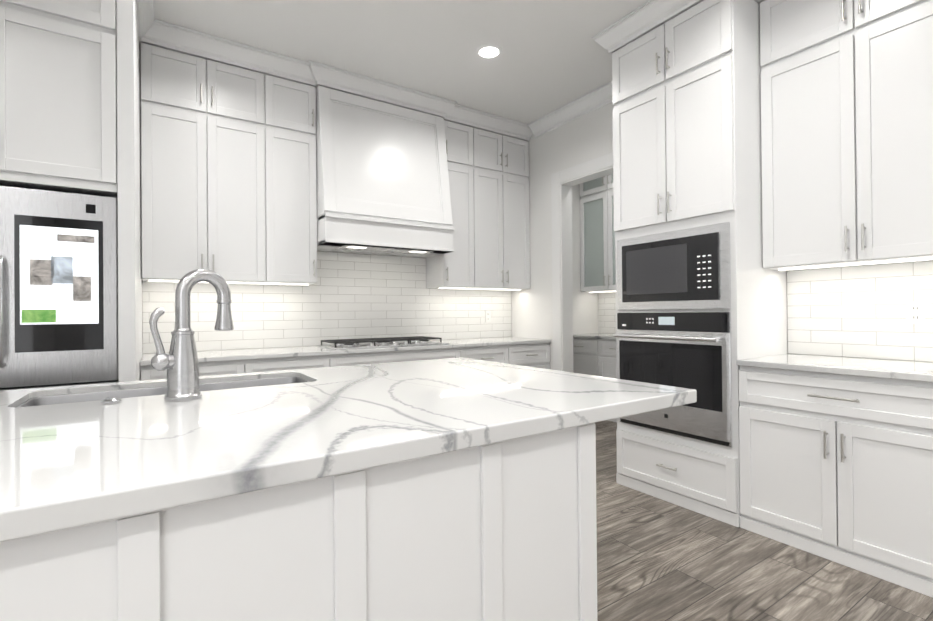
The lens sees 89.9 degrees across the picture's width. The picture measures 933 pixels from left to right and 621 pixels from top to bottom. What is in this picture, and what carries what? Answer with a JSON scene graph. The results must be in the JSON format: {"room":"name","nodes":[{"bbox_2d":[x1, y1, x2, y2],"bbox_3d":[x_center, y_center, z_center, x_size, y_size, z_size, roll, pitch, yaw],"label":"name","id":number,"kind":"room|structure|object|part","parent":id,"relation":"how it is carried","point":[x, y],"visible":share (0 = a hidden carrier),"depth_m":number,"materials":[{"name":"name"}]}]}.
{"room":"kitchen","nodes":[
{"label":"kitchen","id":0,"kind":"room"},
{"bbox_2d":[142,184,597,354],"bbox_3d":[-0.874,-0.340,4.353,6.290,3.120,0.120,0,0,-33],"label":"wall","id":1,"kind":"structure","parent":0,"point":[585,312],"depth_m":5.78,"materials":[{"name":"white paint"}]},
{"bbox_2d":[140,43,316,285],"bbox_3d":[-1.737,-0.984,3.495,1.143,1.566,0.364,0,0,-33],"label":"upper cabinet","id":2,"kind":"object","parent":1,"relation":"attached to","point":[228,176],"visible":0.88,"depth_m":3.34,"materials":[{"name":"white paint"}]},
{"bbox_2d":[142,251,511,353],"bbox_3d":[-0.906,-0.107,4.250,3.358,0.812,0.008,0,0,-33],"label":"tile backsplash","id":3,"kind":"structure","parent":1,"relation":"attached to","point":[353,296],"depth_m":4.11,"materials":[{"name":"white tile"}]},
{"bbox_2d":[485,311,490,321],"bbox_3d":[0.230,0.063,4.989,0.070,0.114,0.008,0,0,-33],"label":"outlet","id":4,"kind":"object","parent":3,"relation":"attached to","point":[487,316],"visible":1,"depth_m":4.99,"materials":[{"name":"white plastic"}]},
{"bbox_2d":[137,0,531,140],"bbox_3d":[-0.918,-1.839,3.294,4.415,0.127,0.965,0,0,-33],"label":"crown molding","id":5,"kind":"structure","parent":1,"relation":"attached to","point":[152,30],"depth_m":3.59,"materials":[{"name":"white paint"}]},
{"bbox_2d":[316,86,454,257],"bbox_3d":[-0.734,-1.141,4.053,1.140,1.263,0.542,0,0,-33],"label":"range hood","id":6,"kind":"object","parent":1,"relation":"attached to","point":[382,182],"visible":0.98,"depth_m":3.86,"materials":[{"name":"white paint"}]},
{"bbox_2d":[426,120,529,290],"bbox_3d":[0.142,-0.994,4.737,1.066,1.566,0.364,0,0,-33],"label":"upper cabinet","id":7,"kind":"object","parent":1,"relation":"attached to","point":[488,172],"visible":0.92,"depth_m":4.61,"materials":[{"name":"white paint"}]},
{"bbox_2d":[136,0,764,136],"bbox_3d":[1.371,-1.967,0.943,6.290,0.060,8.313,0,0,-33],"label":"ceiling","id":8,"kind":"structure","parent":0,"point":[553,56],"depth_m":3.29,"materials":[{"name":"white paint"}]},
{"bbox_2d":[476,44,501,58],"bbox_3d":[0.166,-1.908,3.447,0.196,0.010,0.196,0,0,-33],"label":"recessed light","id":9,"kind":"object","parent":8,"relation":"in","point":[488,51],"visible":1,"depth_m":3.44,"materials":[{"name":"white paint"}]},
{"bbox_2d":[511,102,922,369],"bbox_3d":[2.768,-0.385,1.850,0.120,3.120,8.073,0,0,-33],"label":"wall","id":10,"kind":"structure","parent":0,"point":[532,311],"depth_m":4.71,"materials":[{"name":"white paint"}]},
{"bbox_2d":[551,152,612,372],"bbox_3d":[1.200,-0.077,4.225,0.156,2.555,1.040,0,0,-33],"label":"door frame","id":11,"kind":"structure","parent":10,"relation":"attached to","point":[563,181],"depth_m":4.54,"materials":[{"name":"white paint"}]},
{"bbox_2d":[760,0,932,270],"bbox_3d":[2.114,-1.028,2.423,0.327,1.556,0.946,0,0,-33],"label":"upper cabinet","id":12,"kind":"object","parent":10,"relation":"attached to","point":[847,128],"visible":1,"depth_m":2.38,"materials":[{"name":"white paint"}]},
{"bbox_2d":[528,0,761,137],"bbox_3d":[1.538,-1.863,2.938,0.718,0.127,4.078,0,0,-33],"label":"crown molding","id":13,"kind":"structure","parent":12,"relation":"attached to","point":[649,15],"depth_m":3.18,"materials":[{"name":"white paint"}]},
{"bbox_2d":[787,261,932,361],"bbox_3d":[2.485,0.003,2.162,0.008,0.511,1.773,0,0,-33],"label":"tile backsplash","id":14,"kind":"structure","parent":10,"relation":"attached to","point":[857,311],"depth_m":2.59,"materials":[{"name":"white tile"}]},
{"bbox_2d":[906,302,924,323],"bbox_3d":[2.314,0.012,2.405,0.008,0.114,0.070,0,0,-33],"label":"outlet","id":15,"kind":"object","parent":14,"relation":"attached to","point":[915,312],"visible":1,"depth_m":2.40,"materials":[{"name":"white plastic"}]},
{"bbox_2d":[595,420,932,620],"bbox_3d":[1.399,1.213,0.928,6.290,0.060,8.313,0,0,-33],"label":"floor","id":16,"kind":"structure","parent":0,"point":[658,559],"depth_m":2.10,"materials":[{"name":"brown wood"}]},
{"bbox_2d":[0,186,117,390],"bbox_3d":[-2.312,0.336,2.376,0.910,1.775,0.926,0,0,-33],"label":"refrigerator","id":17,"kind":"object","parent":16,"relation":"on","point":[58,288],"visible":0.42,"depth_m":2.17,"materials":[{"name":"silver metal"}]},
{"bbox_2d":[0,0,141,381],"bbox_3d":[-2.409,-0.270,2.518,1.055,2.990,1.242,0,0,-33],"label":"surround","id":18,"kind":"object","parent":16,"relation":"on","point":[70,116],"visible":0.88,"depth_m":2.22,"materials":[{"name":"white paint"}]},
{"bbox_2d":[140,359,255,380],"bbox_3d":[-1.865,0.779,3.240,0.635,0.888,0.617,0,0,-33],"label":"base cabinet","id":19,"kind":"object","parent":16,"relation":"on","point":[147,372],"depth_m":3.04,"materials":[{"name":"white paint"}]},
{"bbox_2d":[256,354,339,371],"bbox_3d":[-1.412,0.777,3.539,0.695,0.888,0.617,0,0,-33],"label":"base cabinet","id":20,"kind":"object","parent":16,"relation":"on","point":[305,362],"depth_m":3.32,"materials":[{"name":"white paint"}]},
{"bbox_2d":[0,425,597,620],"bbox_3d":[-0.789,0.769,1.440,1.928,0.873,1.406,0,0,-33],"label":"kitchen island","id":21,"kind":"object","parent":16,"relation":"on","point":[456,489],"depth_m":0.98,"materials":[{"name":"white paint"}]},
{"bbox_2d":[0,357,696,544],"bbox_3d":[-0.636,0.299,1.550,2.450,0.061,1.481,0,0,-33],"label":"island countertop","id":22,"kind":"structure","parent":21,"relation":"on","point":[66,466],"depth_m":1.13,"materials":[{"name":"white stone"}]},
{"bbox_3d":[-1.107,0.280,1.456,0.052,0.015,0.052,0,0,-33],"label":"air switch button","id":23,"kind":"part","parent":22,"relation":"part of","materials":[{"name":"silver metal"}]},
{"bbox_2d":[32,377,299,404],"bbox_3d":[-1.083,0.422,1.793,0.928,0.225,0.379,0,0,-33],"label":"sink","id":24,"kind":"object","parent":22,"relation":"in","point":[255,380],"depth_m":1.87,"materials":[{"name":"silver metal"}]},
{"bbox_2d":[149,269,233,400],"bbox_3d":[-0.906,0.072,1.554,0.247,0.426,0.143,0,0,-33],"label":"faucet","id":25,"kind":"object","parent":22,"relation":"on","point":[179,362],"visible":1,"depth_m":1.50,"materials":[{"name":"silver metal"}]},
{"bbox_2d":[340,347,467,365],"bbox_3d":[-0.696,0.773,4.013,1.266,0.888,0.617,0,0,-33],"label":"base cabinet","id":26,"kind":"object","parent":16,"relation":"on","point":[444,353],"depth_m":3.77,"materials":[{"name":"white paint"}]},
{"bbox_2d":[468,344,515,364],"bbox_3d":[0.005,0.769,4.476,0.660,0.888,0.617,0,0,-33],"label":"base cabinet","id":27,"kind":"object","parent":16,"relation":"on","point":[496,353],"depth_m":4.29,"materials":[{"name":"white paint"}]},
{"bbox_2d":[516,342,549,368],"bbox_3d":[0.425,0.766,4.754,0.590,0.888,0.617,0,0,-33],"label":"base cabinet","id":28,"kind":"object","parent":16,"relation":"on","point":[536,355],"depth_m":4.55,"materials":[{"name":"white paint"}]},
{"bbox_2d":[140,337,550,365],"bbox_3d":[-0.730,0.312,3.986,3.358,0.030,0.631,0,0,-33],"label":"countertop","id":29,"kind":"structure","parent":28,"relation":"on","point":[238,354],"depth_m":3.55,"materials":[{"name":"stone"}]},
{"bbox_2d":[317,336,449,349],"bbox_3d":[-0.702,0.270,3.999,1.000,0.051,0.500,0,0,-33],"label":"gas cooktop","id":30,"kind":"object","parent":29,"relation":"in","point":[339,344],"visible":1,"depth_m":3.89,"materials":[{"name":"silver metal"}]},
{"bbox_2d":[573,337,592,374],"bbox_3d":[1.594,0.760,5.550,0.617,0.888,0.574,0,0,-33],"label":"base cabinet","id":31,"kind":"object","parent":16,"relation":"on","point":[582,347],"depth_m":5.38,"materials":[{"name":"white paint"}]},
{"bbox_2d":[573,333,615,339],"bbox_3d":[2.132,0.290,4.718,0.631,0.030,2.565,0,0,-33],"label":"countertop","id":32,"kind":"structure","parent":31,"relation":"on","point":[599,335],"depth_m":5.32,"materials":[{"name":"stone"}]},
{"bbox_2d":[593,339,616,421],"bbox_3d":[2.001,0.753,4.934,0.617,0.888,1.148,0,0,-33],"label":"base cabinet","id":33,"kind":"object","parent":16,"relation":"on","point":[594,357],"depth_m":5.11,"materials":[{"name":"white paint"}]},
{"bbox_2d":[612,0,787,526],"bbox_3d":[1.470,-0.302,3.052,0.714,2.990,0.817,0,0,-33],"label":"tall cabinet","id":34,"kind":"object","parent":16,"relation":"on","point":[701,300],"visible":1,"depth_m":2.78,"materials":[{"name":"white paint"}]},
{"bbox_2d":[738,366,932,597],"bbox_3d":[2.009,0.740,2.334,0.617,0.888,0.946,0,0,-33],"label":"base cabinet","id":35,"kind":"object","parent":16,"relation":"on","point":[837,468],"visible":0.98,"depth_m":2.15,"materials":[{"name":"white paint"}]},
{"bbox_2d":[736,354,932,381],"bbox_3d":[2.226,0.276,1.988,0.631,0.030,1.773,0,0,-33],"label":"countertop","id":36,"kind":"structure","parent":35,"relation":"on","point":[900,369],"depth_m":2.29,"materials":[{"name":"stone"}]},
{"bbox_3d":[2.475,-0.367,4.881,0.120,3.120,2.693,0,0,-33],"label":"wall","id":37,"kind":"structure","parent":0,"visible":0},
{"bbox_2d":[580,174,615,292],"bbox_3d":[1.793,-1.010,5.496,0.327,1.556,0.916,0,0,-33],"label":"upper cabinet","id":38,"kind":"object","parent":37,"relation":"attached to","point":[597,249],"visible":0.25,"depth_m":5.53,"materials":[{"name":"white paint"}]},
{"bbox_2d":[598,292,615,332],"bbox_3d":[2.391,0.017,4.892,0.008,0.511,2.565,0,0,-33],"label":"tile backsplash","id":39,"kind":"structure","parent":37,"relation":"attached to","point":[606,312],"depth_m":5.84,"materials":[{"name":"white tile"}]}
]}

